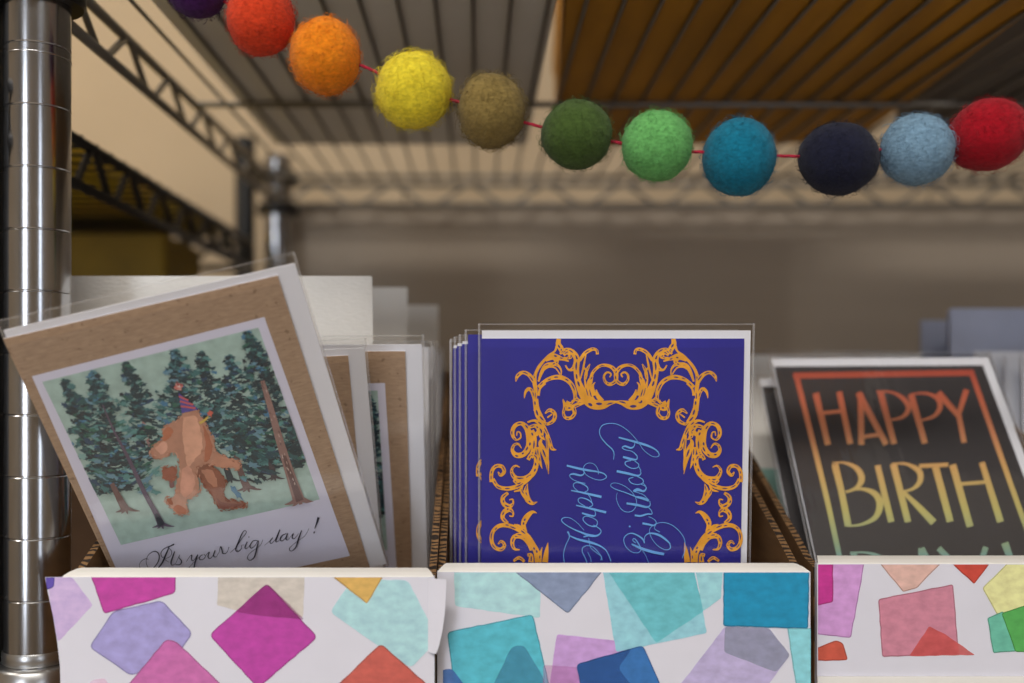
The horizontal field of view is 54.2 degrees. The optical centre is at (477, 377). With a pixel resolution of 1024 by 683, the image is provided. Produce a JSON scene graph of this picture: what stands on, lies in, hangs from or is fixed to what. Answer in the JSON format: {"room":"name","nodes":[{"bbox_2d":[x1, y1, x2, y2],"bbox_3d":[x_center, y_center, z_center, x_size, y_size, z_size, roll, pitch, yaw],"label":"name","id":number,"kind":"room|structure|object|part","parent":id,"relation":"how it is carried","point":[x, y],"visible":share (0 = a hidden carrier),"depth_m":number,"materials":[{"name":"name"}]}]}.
{"room":"shop","nodes":[
{"label":"shop","id":0,"kind":"room"},
{"bbox_2d":[71,0,1023,275],"bbox_3d":[0.000,-0.040,1.140,4.600,2.720,0.080,0,0,0],"label":"wall","id":1,"kind":"structure","parent":0,"point":[109,112],"depth_m":1.10,"materials":[{"name":"beige paint"}]},
{"bbox_3d":[0.000,1.345,-0.700,4.600,0.050,3.800,0,0,0],"label":"floor","id":2,"kind":"structure","parent":0,"visible":0},
{"bbox_2d":[0,5,2,661],"bbox_3d":[-0.213,0.360,0.420,0.027,1.920,0.027,0,0,-14],"label":"post","id":3,"kind":"object","parent":2,"relation":"on","point":[1,45],"visible":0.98,"depth_m":0.42,"materials":[{"name":"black metal"}]},
{"bbox_2d":[71,131,252,270],"bbox_3d":[-0.654,-0.113,0.657,0.897,0.030,0.521,0,0,0],"label":"wire shelf","id":4,"kind":"object","parent":3,"relation":"attached to","point":[101,158],"visible":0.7,"depth_m":0.70,"materials":[{"name":"black metal"}]},
{"bbox_2d":[71,149,218,233],"bbox_3d":[-0.370,-0.134,0.660,0.273,0.009,0.503,0,0,0],"label":"pack","id":5,"kind":"object","parent":4,"relation":"on","point":[73,150],"visible":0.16,"depth_m":0.76},
{"bbox_3d":[-0.658,0.289,0.657,0.891,0.032,0.521,0,0,0],"label":"wire shelf","id":6,"kind":"object","parent":3,"relation":"attached to","visible":0},
{"bbox_2d":[71,235,199,570],"bbox_3d":[-0.500,0.079,0.845,0.503,0.385,0.103,0,0,0],"label":"carton","id":7,"kind":"object","parent":6,"relation":"on","point":[92,255],"visible":0.19,"depth_m":0.79,"materials":[{"name":"cardboard"}]},
{"bbox_3d":[-0.500,-0.075,0.845,0.503,0.077,0.103,0,0,0],"label":"lid","id":8,"kind":"part","parent":7,"relation":"part of","materials":[{"name":"cardboard"}]},
{"bbox_2d":[1,0,71,668],"bbox_3d":[-0.185,0.360,0.420,0.028,1.920,0.028,0,0,31],"label":"post","id":9,"kind":"object","parent":2,"relation":"on","point":[36,34],"visible":0.73,"depth_m":0.41,"materials":[{"name":"silver metal"}]},
{"bbox_2d":[0,662,59,682],"bbox_3d":[0.410,0.137,0.665,1.226,0.038,0.526,0,0,0],"label":"wire shelf","id":10,"kind":"object","parent":9,"relation":"attached to","point":[51,674],"visible":0.04,"depth_m":0.41,"materials":[{"name":"silver metal"}]},
{"bbox_2d":[45,371,450,682],"bbox_3d":[-0.089,0.063,0.501,0.155,0.134,0.238,0,0,0],"label":"bin","id":11,"kind":"object","parent":10,"relation":"on","point":[113,625],"visible":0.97,"depth_m":0.39,"materials":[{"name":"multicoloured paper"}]},
{"bbox_3d":[-0.159,0.063,0.504,0.003,0.134,0.232,0,0,0],"label":"panel","id":12,"kind":"part","parent":11,"relation":"part of","materials":[{"name":"brown cardboard"}]},
{"bbox_2d":[3,263,385,567],"bbox_3d":[-0.107,0.030,0.399,0.138,0.153,0.070,0,0,-1],"label":"greeting card","id":13,"kind":"object","parent":11,"relation":"in","point":[198,426],"visible":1,"depth_m":0.39,"materials":[{"name":"paper"}]},
{"bbox_2d":[32,317,349,567],"bbox_3d":[-0.112,0.037,0.400,0.095,0.115,0.001,-13,27,-1],"label":"picture","id":14,"kind":"object","parent":13,"relation":"attached to","point":[194,451],"depth_m":0.40},
{"bbox_2d":[71,276,372,344],"bbox_3d":[-0.118,0.040,0.474,0.139,0.174,0.028,0,0,0],"label":"divider","id":15,"kind":"object","parent":11,"relation":"in","point":[340,307],"visible":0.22,"depth_m":0.46,"materials":[{"name":"plastic"}]},
{"bbox_3d":[-0.089,0.103,0.391,0.144,0.054,0.011,0,0,0],"label":"panel","id":16,"kind":"part","parent":11,"relation":"part of","materials":[{"name":"multicoloured cardboard"}]},
{"bbox_2d":[321,348,382,567],"bbox_3d":[-0.101,0.055,0.454,0.118,0.144,0.053,0,0,0],"label":"greeting card","id":17,"kind":"object","parent":11,"relation":"in","point":[346,367],"visible":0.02,"depth_m":0.44,"materials":[{"name":"paper"}]},
{"bbox_2d":[320,344,426,567],"bbox_3d":[-0.079,0.051,0.461,0.112,0.140,0.053,0,0,0],"label":"greeting card","id":18,"kind":"object","parent":11,"relation":"in","point":[394,371],"visible":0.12,"depth_m":0.45,"materials":[{"name":"paper"}]},
{"bbox_2d":[368,383,396,567],"bbox_3d":[-0.086,0.057,0.461,0.095,0.115,0.001,0,20,0],"label":"picture","id":19,"kind":"object","parent":18,"relation":"attached to","point":[376,391],"depth_m":0.46},
{"bbox_2d":[372,287,406,343],"bbox_3d":[-0.094,0.039,0.545,0.112,0.176,0.001,0,0,0],"label":"divider","id":20,"kind":"object","parent":11,"relation":"in","point":[389,303],"visible":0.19,"depth_m":0.55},
{"bbox_2d":[407,305,437,349],"bbox_3d":[-0.082,0.041,0.610,0.116,0.172,0.001,0,0,0],"label":"divider","id":21,"kind":"object","parent":11,"relation":"in","point":[422,320],"visible":0.16,"depth_m":0.61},
{"bbox_2d":[422,348,429,568],"bbox_3d":[-0.079,0.053,0.477,0.116,0.141,0.016,0,0,0],"label":"greeting card","id":22,"kind":"object","parent":11,"relation":"in","point":[425,351],"visible":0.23,"depth_m":0.47,"materials":[{"name":"white paper"}]},
{"bbox_2d":[422,346,433,550],"bbox_3d":[-0.078,0.052,0.491,0.116,0.141,0.016,0,0,0],"label":"greeting card","id":23,"kind":"object","parent":11,"relation":"in","point":[431,447],"visible":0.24,"depth_m":0.49,"materials":[{"name":"white paper"}]},
{"bbox_2d":[433,347,434,502],"bbox_3d":[-0.078,0.052,0.521,0.116,0.141,0.016,0,0,0],"label":"greeting card","id":24,"kind":"object","parent":11,"relation":"in","point":[433,347],"visible":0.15,"depth_m":0.52,"materials":[{"name":"white paper"}]},
{"bbox_2d":[435,353,439,490],"bbox_3d":[-0.077,0.054,0.566,0.116,0.141,0.010,0,0,0],"label":"greeting card","id":25,"kind":"object","parent":11,"relation":"in","point":[437,355],"visible":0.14,"depth_m":0.56,"materials":[{"name":"white paper"}]},
{"bbox_3d":[-0.018,0.063,0.504,0.003,0.134,0.232,0,0,0],"label":"panel","id":26,"kind":"part","parent":11,"relation":"part of","materials":[{"name":"cardboard"}]},
{"bbox_2d":[440,353,441,429],"bbox_3d":[-0.077,0.053,0.592,0.116,0.141,0.010,0,0,0],"label":"greeting card","id":27,"kind":"object","parent":11,"relation":"in","point":[440,353],"visible":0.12,"depth_m":0.59,"materials":[{"name":"white paper"}]},
{"bbox_3d":[-0.088,0.063,0.619,0.138,0.134,0.003,0,0,0],"label":"panel","id":28,"kind":"part","parent":11,"relation":"part of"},
{"bbox_2d":[437,371,810,682],"bbox_3d":[0.058,0.063,0.512,0.148,0.134,0.235,0,0,0],"label":"bin","id":29,"kind":"object","parent":10,"relation":"on","point":[749,622],"visible":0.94,"depth_m":0.40,"materials":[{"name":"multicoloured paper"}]},
{"bbox_3d":[-0.015,0.063,0.514,0.003,0.134,0.232,0,0,0],"label":"panel","id":30,"kind":"part","parent":29,"relation":"part of","materials":[{"name":"brown cardboard"}]},
{"bbox_2d":[453,345,457,562],"bbox_3d":[0.045,0.055,0.434,0.114,0.143,0.011,0,0,0],"label":"card","id":31,"kind":"object","parent":29,"relation":"in","point":[455,346],"visible":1,"depth_m":0.43,"materials":[{"name":"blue paper"}]},
{"bbox_2d":[457,343,462,562],"bbox_3d":[0.047,0.054,0.430,0.114,0.143,0.011,0,0,0],"label":"card","id":32,"kind":"object","parent":29,"relation":"in","point":[459,347],"visible":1,"depth_m":0.43,"materials":[{"name":"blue paper"}]},
{"bbox_2d":[462,341,467,562],"bbox_3d":[0.049,0.053,0.426,0.114,0.143,0.011,0,0,0],"label":"card","id":33,"kind":"object","parent":29,"relation":"in","point":[465,343],"visible":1,"depth_m":0.42,"materials":[{"name":"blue paper"}]},
{"bbox_2d":[468,334,481,562],"bbox_3d":[0.051,0.050,0.422,0.114,0.141,0.011,0,0,0],"label":"card","id":34,"kind":"object","parent":29,"relation":"in","point":[474,340],"visible":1,"depth_m":0.42,"materials":[{"name":"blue paper"}]},
{"bbox_2d":[476,460,480,542],"bbox_3d":[0.052,0.029,0.419,0.105,0.093,0.001,0,4,0],"label":"artwork","id":35,"kind":"object","parent":34,"relation":"attached to","point":[478,473],"depth_m":0.42},
{"bbox_2d":[481,330,750,562],"bbox_3d":[0.057,0.050,0.417,0.114,0.145,0.011,0,0,0],"label":"card","id":36,"kind":"object","parent":29,"relation":"in","point":[598,446],"visible":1,"depth_m":0.41,"materials":[{"name":"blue paper"}]},
{"bbox_3d":[0.058,0.103,0.401,0.147,0.054,0.011,0,0,0],"label":"panel","id":37,"kind":"part","parent":29,"relation":"part of","materials":[{"name":"multicoloured cardboard"}]},
{"bbox_3d":[0.130,0.063,0.514,0.003,0.134,0.232,0,0,0],"label":"panel","id":38,"kind":"part","parent":29,"relation":"part of","materials":[{"name":"brown cardboard"}]},
{"bbox_2d":[748,439,1023,682],"bbox_3d":[0.215,0.063,0.529,0.150,0.134,0.236,0,0,0],"label":"bin","id":39,"kind":"object","parent":10,"relation":"on","point":[874,619],"visible":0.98,"depth_m":0.41,"materials":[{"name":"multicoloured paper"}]},
{"bbox_2d":[761,468,786,513],"bbox_3d":[0.200,0.086,0.539,0.108,0.072,0.034,0,0,0],"label":"greeting card","id":40,"kind":"object","parent":39,"relation":"in","point":[771,474],"visible":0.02,"depth_m":0.55,"materials":[{"name":"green paper"}]},
{"bbox_3d":[0.141,0.063,0.531,0.003,0.134,0.232,0,0,0],"label":"panel","id":41,"kind":"part","parent":39,"relation":"part of","materials":[{"name":"brown cardboard"}]},
{"bbox_2d":[759,379,814,560],"bbox_3d":[0.207,0.063,0.490,0.117,0.131,0.094,0,0,0],"label":"card","id":42,"kind":"object","parent":39,"relation":"in","point":[786,471],"visible":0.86,"depth_m":0.50,"materials":[{"name":"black paper"}]},
{"bbox_2d":[749,355,920,467],"bbox_3d":[0.203,0.051,0.559,0.116,0.134,0.054,0,0,0],"label":"card","id":43,"kind":"object","parent":39,"relation":"in","point":[761,367],"visible":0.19,"depth_m":0.57,"materials":[{"name":"white paper"}]},
{"bbox_2d":[771,357,1023,562],"bbox_3d":[0.210,0.052,0.478,0.117,0.131,0.094,0,0,0],"label":"card","id":44,"kind":"object","parent":39,"relation":"in","point":[891,456],"visible":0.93,"depth_m":0.49,"materials":[{"name":"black paper"}]},
{"bbox_3d":[0.215,0.103,0.417,0.150,0.054,0.011,0,0,0],"label":"panel","id":45,"kind":"part","parent":39,"relation":"part of","materials":[{"name":"multicoloured cardboard"}]},
{"bbox_2d":[920,320,947,357],"bbox_3d":[0.347,0.044,0.665,0.106,0.166,0.001,0,0,0],"label":"divider","id":46,"kind":"object","parent":10,"relation":"on","point":[933,333],"visible":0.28,"depth_m":0.67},
{"bbox_2d":[1014,425,1023,442],"bbox_3d":[0.367,0.063,0.529,0.146,0.134,0.235,0,0,0],"label":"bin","id":47,"kind":"object","parent":10,"relation":"on","point":[1020,434],"visible":0.06,"depth_m":0.54,"materials":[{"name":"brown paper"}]},
{"bbox_2d":[948,310,949,357],"bbox_3d":[0.365,0.042,0.640,0.129,0.170,0.001,0,0,0],"label":"divider","id":48,"kind":"object","parent":47,"relation":"in","point":[948,310],"visible":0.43,"depth_m":0.64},
{"bbox_2d":[950,308,1023,357],"bbox_3d":[0.362,0.042,0.632,0.126,0.171,0.001,0,0,0],"label":"divider","id":49,"kind":"object","parent":47,"relation":"in","point":[971,329],"visible":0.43,"depth_m":0.63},
{"bbox_2d":[988,352,1004,400],"bbox_3d":[0.355,0.054,0.586,0.110,0.138,0.008,0,0,0],"label":"card","id":50,"kind":"object","parent":47,"relation":"in","point":[996,359],"visible":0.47,"depth_m":0.59,"materials":[{"name":"white paper"}]},
{"bbox_2d":[974,351,1023,357],"bbox_3d":[0.353,0.053,0.598,0.110,0.138,0.008,0,0,0],"label":"card","id":51,"kind":"object","parent":47,"relation":"in","point":[977,354],"visible":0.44,"depth_m":0.60,"materials":[{"name":"white paper"}]},
{"bbox_2d":[1004,352,1023,431],"bbox_3d":[0.358,0.054,0.573,0.110,0.138,0.008,0,0,0],"label":"card","id":52,"kind":"object","parent":47,"relation":"in","point":[1012,360],"visible":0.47,"depth_m":0.57,"materials":[{"name":"white paper"}]},
{"bbox_2d":[1021,353,1023,432],"bbox_3d":[0.360,0.055,0.558,0.110,0.138,0.008,0,0,0],"label":"card","id":53,"kind":"object","parent":47,"relation":"in","point":[1022,354],"visible":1,"depth_m":0.56,"materials":[{"name":"white paper"}]},
{"bbox_2d":[0,0,1023,217],"bbox_3d":[0.409,-0.170,0.672,1.227,0.040,0.543,0,0,0],"label":"wire shelf","id":54,"kind":"object","parent":9,"relation":"attached to","point":[89,38],"visible":0.91,"depth_m":0.65,"materials":[{"name":"silver metal"}]},
{"bbox_2d":[152,0,555,144],"bbox_3d":[-0.060,-0.203,0.577,0.199,0.040,0.417,0,0,0],"label":"liner","id":55,"kind":"object","parent":54,"relation":"on","point":[418,15],"visible":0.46,"depth_m":0.56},
{"bbox_2d":[167,0,1023,199],"bbox_3d":[0.053,-0.117,0.390,0.371,0.096,0.034,0,0,1],"label":"garland","id":56,"kind":"object","parent":54,"relation":"hanging from","point":[414,90],"visible":1,"depth_m":0.38},
{"bbox_3d":[0.417,-0.178,0.769,1.205,0.004,0.236,0,0,0],"label":"cross rod","id":57,"kind":"part","parent":54,"relation":"part of","materials":[{"name":"silver metal"}]},
{"bbox_2d":[292,188,1023,371],"bbox_3d":[0.434,0.277,0.942,1.232,0.922,0.028,0,0,0],"label":"wall","id":58,"kind":"structure","parent":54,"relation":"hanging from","point":[803,281],"depth_m":0.95,"materials":[{"name":"beige paint"}]},
{"bbox_2d":[552,0,1023,145],"bbox_3d":[0.164,-0.218,0.577,0.234,0.070,0.417,0,0,3],"label":"carton","id":59,"kind":"object","parent":54,"relation":"on","point":[600,15],"visible":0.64,"depth_m":0.56,"materials":[{"name":"brown cardboard"}]},
{"bbox_3d":[0.164,-0.246,0.577,0.234,0.014,0.417,0,0,3],"label":"lid","id":60,"kind":"part","parent":59,"relation":"part of","materials":[{"name":"beige cardboard"}]},
{"bbox_2d":[896,16,1023,125],"bbox_3d":[0.460,-0.213,0.560,0.303,0.060,0.373,0,0,0],"label":"carton","id":61,"kind":"object","parent":54,"relation":"on","point":[1015,30],"visible":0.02,"depth_m":0.63,"materials":[{"name":"brown cardboard"}]},
{"bbox_2d":[235,136,254,275],"bbox_3d":[-0.220,0.546,0.945,0.019,1.547,0.019,0,0,0],"label":"post","id":62,"kind":"object","parent":2,"relation":"on","point":[244,192],"visible":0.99,"depth_m":0.94,"materials":[{"name":"black metal"}]},
{"bbox_2d":[263,153,292,269],"bbox_3d":[-0.185,0.557,0.925,0.027,1.525,0.027,0,0,-14],"label":"post","id":63,"kind":"object","parent":2,"relation":"on","point":[277,228],"visible":0.14,"depth_m":0.91,"materials":[{"name":"silver metal"}]}
]}

